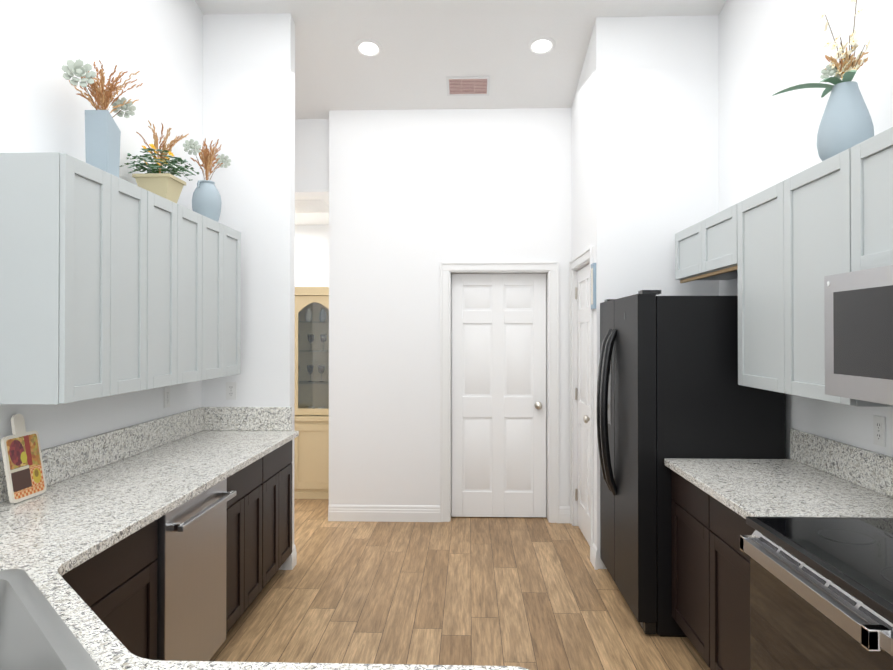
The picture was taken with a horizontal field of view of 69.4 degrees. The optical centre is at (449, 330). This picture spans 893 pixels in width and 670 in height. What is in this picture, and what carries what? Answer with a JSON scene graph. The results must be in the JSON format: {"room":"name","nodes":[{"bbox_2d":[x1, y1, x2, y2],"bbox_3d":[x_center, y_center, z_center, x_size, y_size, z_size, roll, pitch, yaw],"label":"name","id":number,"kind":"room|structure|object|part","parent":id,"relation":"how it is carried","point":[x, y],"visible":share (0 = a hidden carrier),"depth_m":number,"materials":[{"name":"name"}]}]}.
{"room":"kitchen","nodes":[
{"label":"kitchen","id":0,"kind":"room"},
{"bbox_2d":[0,0,202,460],"bbox_3d":[-1.782,-1.075,1.150,0.160,5.200,6.330,0,0,2],"label":"wall","id":1,"kind":"structure","parent":0,"point":[157,44],"depth_m":3.06,"materials":[{"name":"white paint"}]},
{"bbox_2d":[0,152,123,404],"bbox_3d":[-1.498,-0.181,2.424,0.326,0.880,0.347,0,0,2],"label":"upper cabinet","id":2,"kind":"object","parent":1,"relation":"attached to","point":[110,284],"depth_m":2.25,"materials":[{"name":"grey wood"}]},
{"bbox_2d":[62,59,142,176],"bbox_3d":[-1.474,-0.884,2.738,0.280,0.529,0.364,0,0,2],"label":"vase","id":3,"kind":"object","parent":2,"relation":"on","point":[102,139],"visible":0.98,"depth_m":2.72,"materials":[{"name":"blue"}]},
{"bbox_2d":[124,180,159,392],"bbox_3d":[-1.490,-0.179,2.686,0.326,0.880,0.404,0,0,2],"label":"upper cabinet","id":4,"kind":"object","parent":1,"relation":"attached to","point":[141,206],"depth_m":2.77,"materials":[{"name":"grey wood"}]},
{"bbox_2d":[164,387,169,407],"bbox_3d":[-1.619,0.383,3.697,0.006,0.115,0.070,0,0,2],"label":"electrical outlet plate","id":5,"kind":"object","parent":1,"relation":"attached to","point":[166,390],"depth_m":3.69,"materials":[{"name":"white plastic"}]},
{"bbox_2d":[160,196,187,386],"bbox_3d":[-1.481,-0.177,2.975,0.326,0.880,0.405,0,0,2],"label":"upper cabinet","id":6,"kind":"object","parent":1,"relation":"attached to","point":[173,216],"depth_m":3.07,"materials":[{"name":"grey wood"}]},
{"bbox_2d":[119,120,198,202],"bbox_3d":[-1.450,-0.827,3.268,0.319,0.424,0.394,0,0,2],"label":"square planter","id":7,"kind":"object","parent":6,"relation":"on","point":[168,186],"visible":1,"depth_m":3.22,"materials":[{"name":"beige ceramic"}]},
{"bbox_2d":[188,209,211,382],"bbox_3d":[-1.472,-0.175,3.266,0.326,0.880,0.404,0,0,2],"label":"upper cabinet","id":8,"kind":"object","parent":1,"relation":"attached to","point":[199,226],"depth_m":3.37,"materials":[{"name":"grey wood"}]},
{"bbox_2d":[212,220,231,378],"bbox_3d":[-1.463,-0.173,3.554,0.326,0.880,0.405,0,0,2],"label":"upper cabinet","id":9,"kind":"object","parent":1,"relation":"attached to","point":[221,234],"depth_m":3.67,"materials":[{"name":"grey wood"}]},
{"bbox_2d":[183,139,230,221],"bbox_3d":[-1.460,-0.877,3.827,0.217,0.532,0.311,0,0,2],"label":"urn vase","id":10,"kind":"object","parent":9,"relation":"on","point":[206,199],"visible":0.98,"depth_m":3.81,"materials":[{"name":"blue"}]},
{"bbox_2d":[232,229,240,374],"bbox_3d":[-1.455,-0.171,3.817,0.326,0.880,0.346,0,0,2],"label":"upper cabinet","id":11,"kind":"object","parent":1,"relation":"attached to","point":[236,235],"depth_m":3.92,"materials":[{"name":"grey wood"}]},
{"bbox_2d":[202,13,294,569],"bbox_3d":[-1.318,-1.053,4.247,0.576,5.200,0.110,0,0,2],"label":"wall","id":12,"kind":"structure","parent":0,"point":[249,91],"depth_m":4.19,"materials":[{"name":"white paint"}]},
{"bbox_2d":[226,382,236,399],"bbox_3d":[-1.414,0.391,4.180,0.070,0.115,0.006,0,0,2],"label":"electrical outlet plate","id":13,"kind":"object","parent":12,"relation":"attached to","point":[231,387],"depth_m":4.18,"materials":[{"name":"white plastic"}]},
{"bbox_2d":[295,119,328,196],"bbox_3d":[-2.555,-2.403,5.556,3.150,2.480,0.170,0,0,2],"label":"wall","id":14,"kind":"structure","parent":0,"point":[311,157],"depth_m":5.42,"materials":[{"name":"white paint"}]},
{"bbox_2d":[295,225,328,286],"bbox_3d":[-1.881,0.118,7.103,4.400,2.900,0.160,0,0,2],"label":"wall","id":15,"kind":"structure","parent":0,"point":[311,255],"depth_m":7.02,"materials":[{"name":"white paint"}]},
{"bbox_2d":[295,196,328,224],"bbox_3d":[-1.903,-1.197,6.403,4.400,0.080,1.579,0,0,2],"label":"ceiling","id":16,"kind":"structure","parent":0,"point":[311,218],"depth_m":6.22,"materials":[{"name":"white paint"}]},
{"bbox_2d":[295,200,328,212],"bbox_3d":[-1.325,-1.158,6.024,0.420,0.003,0.600,0,0,2],"label":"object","id":17,"kind":"object","parent":16,"relation":"in","point":[324,203],"visible":0.58,"depth_m":5.92,"materials":[{"name":"white"}]},
{"bbox_2d":[329,108,571,505],"bbox_3d":[0.005,-1.045,5.346,1.980,5.200,0.170,0,0,2],"label":"wall","id":18,"kind":"structure","parent":0,"point":[388,211],"depth_m":5.26,"materials":[{"name":"white paint"}]},
{"bbox_2d":[328,504,439,521],"bbox_3d":[-0.531,1.489,5.251,0.913,0.132,0.016,0,0,2],"label":"baseboard","id":19,"kind":"structure","parent":18,"relation":"attached to","point":[397,513],"depth_m":5.25,"materials":[{"name":"white wood"}]},
{"bbox_2d":[451,274,545,516],"bbox_3d":[0.410,0.537,5.335,0.786,2.020,0.104,0,0,2],"label":"door","id":20,"kind":"structure","parent":18,"relation":"in","point":[498,395],"depth_m":5.36,"materials":[{"name":"white wood"}]},
{"bbox_2d":[440,261,558,522],"bbox_3d":[0.410,0.498,5.312,0.964,2.114,0.188,0,0,2],"label":"door frame","id":21,"kind":"structure","parent":18,"relation":"attached to","point":[550,269],"depth_m":5.23,"materials":[{"name":"white wood"}]},
{"bbox_2d":[209,499,709,669],"bbox_3d":[-0.619,1.566,2.631,7.200,0.060,9.400,0,0,2],"label":"floor","id":22,"kind":"structure","parent":0,"point":[535,593],"depth_m":3.64,"materials":[{"name":"brown wood"}]},
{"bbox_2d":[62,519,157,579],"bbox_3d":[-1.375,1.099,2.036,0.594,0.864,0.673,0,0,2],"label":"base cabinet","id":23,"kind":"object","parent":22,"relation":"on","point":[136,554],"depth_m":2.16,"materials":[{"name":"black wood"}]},
{"bbox_2d":[155,478,235,660],"bbox_3d":[-1.287,1.105,2.680,0.613,0.862,0.602,0,0,2],"label":"dishwasher","id":24,"kind":"object","parent":22,"relation":"on","point":[191,587],"visible":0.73,"depth_m":2.61,"materials":[{"name":"grey metal"}]},
{"bbox_2d":[226,453,269,633],"bbox_3d":[-1.336,1.108,3.311,0.594,0.864,0.645,0,0,2],"label":"base cabinet","id":25,"kind":"object","parent":22,"relation":"on","point":[248,512],"depth_m":3.32,"materials":[{"name":"black wood"}]},
{"bbox_2d":[270,440,291,579],"bbox_3d":[-1.319,1.112,3.839,0.594,0.864,0.665,0,0,2],"label":"base cabinet","id":26,"kind":"object","parent":22,"relation":"on","point":[281,457],"depth_m":3.90,"materials":[{"name":"black wood"}]},
{"bbox_2d":[0,407,528,669],"bbox_3d":[-0.730,0.653,2.380,1.865,0.342,3.559,0,0,2],"label":"countertop","id":27,"kind":"structure","parent":26,"relation":"on","point":[103,492],"depth_m":2.23,"materials":[{"name":"stone"}]},
{"bbox_2d":[1,414,46,503],"bbox_3d":[-1.610,0.473,2.434,0.062,0.318,0.190,0,0,2],"label":"cutting board","id":28,"kind":"object","parent":27,"relation":"on","point":[23,462],"visible":0.94,"depth_m":2.42,"materials":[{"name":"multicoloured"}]},
{"bbox_2d":[0,569,100,669],"bbox_3d":[-1.038,0.716,1.258,0.853,0.199,0.853,0,0,2],"label":"sink","id":29,"kind":"object","parent":27,"relation":"in","point":[45,624],"depth_m":1.42,"materials":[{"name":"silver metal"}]},
{"bbox_2d":[294,287,328,498],"bbox_3d":[-1.464,0.576,6.180,0.950,1.970,0.412,0,0,2],"label":"china cabinet","id":30,"kind":"object","parent":22,"relation":"on","point":[311,444],"visible":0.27,"depth_m":6.03,"materials":[{"name":"beige wood"}]},
{"bbox_2d":[596,290,785,636],"bbox_3d":[1.283,0.671,3.699,0.827,1.745,0.936,0,0,2],"label":"refrigerator","id":31,"kind":"object","parent":22,"relation":"on","point":[668,386],"visible":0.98,"depth_m":3.24,"materials":[{"name":"black metal"}]},
{"bbox_3d":[0.924,0.469,3.769,0.105,0.962,0.144,0,0,2],"label":"handle","id":32,"kind":"part","parent":31,"relation":"part of","materials":[{"name":"black plastic"}]},
{"bbox_2d":[671,470,754,669],"bbox_3d":[1.396,1.103,2.689,0.605,0.865,1.051,0,0,2],"label":"base cabinet","id":33,"kind":"object","parent":22,"relation":"on","point":[710,587],"visible":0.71,"depth_m":2.70,"materials":[{"name":"black wood"}]},
{"bbox_2d":[664,429,892,518],"bbox_3d":[1.364,0.573,2.198,0.641,0.186,2.044,0,0,2],"label":"countertop","id":34,"kind":"structure","parent":33,"relation":"on","point":[816,476],"depth_m":2.64,"materials":[{"name":"stone"}]},
{"bbox_2d":[740,517,892,669],"bbox_3d":[1.298,0.973,1.775,0.696,1.112,0.776,0,0,2],"label":"range","id":35,"kind":"object","parent":22,"relation":"on","point":[821,593],"visible":1,"depth_m":1.82,"materials":[{"name":"grey metal"}]},
{"bbox_2d":[195,0,725,118],"bbox_3d":[-1.198,-2.686,1.749,6.300,1.842,7.740,0,0,2],"label":"ceiling","id":36,"kind":"structure","parent":0,"point":[429,46],"depth_m":4.50,"materials":[{"name":"white paint"}]},
{"bbox_2d":[355,39,382,57],"bbox_3d":[-0.566,-1.979,4.525,0.196,0.050,0.192,0,0,2],"label":"recessed light","id":37,"kind":"object","parent":36,"relation":"in","point":[370,48],"visible":1,"depth_m":4.52,"materials":[{"name":"white"}]},
{"bbox_2d":[446,76,489,95],"bbox_3d":[0.145,-1.875,4.952,0.330,0.060,0.236,0,0,2],"label":"ceiling vent","id":38,"kind":"object","parent":36,"relation":"in","point":[470,86],"visible":1,"depth_m":4.95,"materials":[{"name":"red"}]},
{"bbox_2d":[528,36,555,54],"bbox_3d":[0.643,-1.979,4.488,0.196,0.050,0.192,0,0,2],"label":"recessed light","id":39,"kind":"object","parent":36,"relation":"in","point":[543,45],"visible":1,"depth_m":4.48,"materials":[{"name":"white"}]},
{"bbox_2d":[571,38,590,525],"bbox_3d":[1.038,-1.048,4.954,0.110,5.200,1.130,0,0,2],"label":"wall","id":40,"kind":"structure","parent":0,"point":[582,171],"depth_m":4.74,"materials":[{"name":"white paint"}]},
{"bbox_2d":[569,246,592,561],"bbox_3d":[1.022,0.494,4.757,0.128,2.114,0.898,0,0,2],"label":"door frame","id":41,"kind":"structure","parent":40,"relation":"attached to","point":[585,258],"depth_m":5.13,"materials":[{"name":"white wood"}]},
{"bbox_2d":[575,264,589,545],"bbox_3d":[0.991,0.533,4.763,0.104,2.020,0.736,0,0,2],"label":"pantry door","id":42,"kind":"structure","parent":40,"relation":"in","point":[582,297],"depth_m":4.86,"materials":[{"name":"white wood"}]},
{"bbox_2d":[591,31,593,542],"bbox_3d":[1.020,-1.052,4.355,0.110,5.200,0.070,0,0,2],"label":"wall","id":43,"kind":"structure","parent":0,"point":[592,201],"depth_m":4.34,"materials":[{"name":"white paint"}]},
{"bbox_2d":[593,15,718,568],"bbox_3d":[1.355,-1.053,4.249,0.787,5.200,0.120,0,0,2],"label":"wall","id":44,"kind":"structure","parent":0,"point":[655,134],"depth_m":4.19,"materials":[{"name":"white paint"}]},
{"bbox_2d":[591,263,595,308],"bbox_3d":[0.952,-0.293,4.259,0.020,0.300,0.095,0,0,2],"label":"picture frame","id":45,"kind":"object","parent":44,"relation":"attached to","point":[593,285],"visible":1,"depth_m":4.21,"materials":[{"name":"blue"}]},
{"bbox_2d":[718,0,892,458],"bbox_3d":[1.749,-1.071,1.686,0.160,5.200,7.620,0,0,2],"label":"wall","id":46,"kind":"structure","parent":0,"point":[767,49],"depth_m":3.25,"materials":[{"name":"white paint"}]},
{"bbox_2d":[675,224,730,282],"bbox_3d":[1.570,-0.464,3.776,0.326,0.295,0.524,0,0,2],"label":"upper cabinet","id":47,"kind":"object","parent":46,"relation":"attached to","point":[684,239],"depth_m":3.87,"materials":[{"name":"grey wood"}]},
{"bbox_2d":[695,205,734,278],"bbox_3d":[1.557,-0.467,3.365,0.326,0.295,0.524,0,0,2],"label":"upper cabinet","id":48,"kind":"object","parent":46,"relation":"attached to","point":[715,234],"depth_m":3.40,"materials":[{"name":"grey wood"}]},
{"bbox_2d":[731,187,770,390],"bbox_3d":[1.541,-0.178,2.840,0.326,0.880,0.517,0,0,2],"label":"upper cabinet","id":49,"kind":"object","parent":46,"relation":"attached to","point":[752,269],"depth_m":2.94,"materials":[{"name":"grey wood"}]},
{"bbox_2d":[771,150,892,406],"bbox_3d":[1.529,-0.181,2.436,0.326,0.880,0.516,0,0,2],"label":"upper cabinet","id":50,"kind":"object","parent":46,"relation":"attached to","point":[780,250],"depth_m":2.49,"materials":[{"name":"grey wood"}]},
{"bbox_2d":[772,0,873,160],"bbox_3d":[1.409,-0.927,2.409,0.314,0.610,0.249,0,0,2],"label":"vase","id":51,"kind":"object","parent":50,"relation":"on","point":[846,122],"visible":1,"depth_m":2.36,"materials":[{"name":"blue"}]},
{"bbox_2d":[847,127,892,271],"bbox_3d":[1.514,-0.407,1.956,0.326,0.435,0.444,0,0,2],"label":"upper cabinet","id":52,"kind":"object","parent":46,"relation":"attached to","point":[869,162],"depth_m":2.08,"materials":[{"name":"grey wood"}]},
{"bbox_2d":[824,265,892,404],"bbox_3d":[1.444,0.013,1.788,0.456,0.404,0.772,0,0,2],"label":"microwave","id":53,"kind":"object","parent":52,"relation":"attached to","point":[858,313],"visible":1,"depth_m":1.98,"materials":[{"name":"grey metal"}]},
{"bbox_2d":[873,415,885,446],"bbox_3d":[1.692,0.395,2.536,0.006,0.115,0.070,0,0,2],"label":"electrical outlet plate","id":54,"kind":"object","parent":46,"relation":"attached to","point":[879,430],"depth_m":2.53,"materials":[{"name":"white plastic"}]}
]}

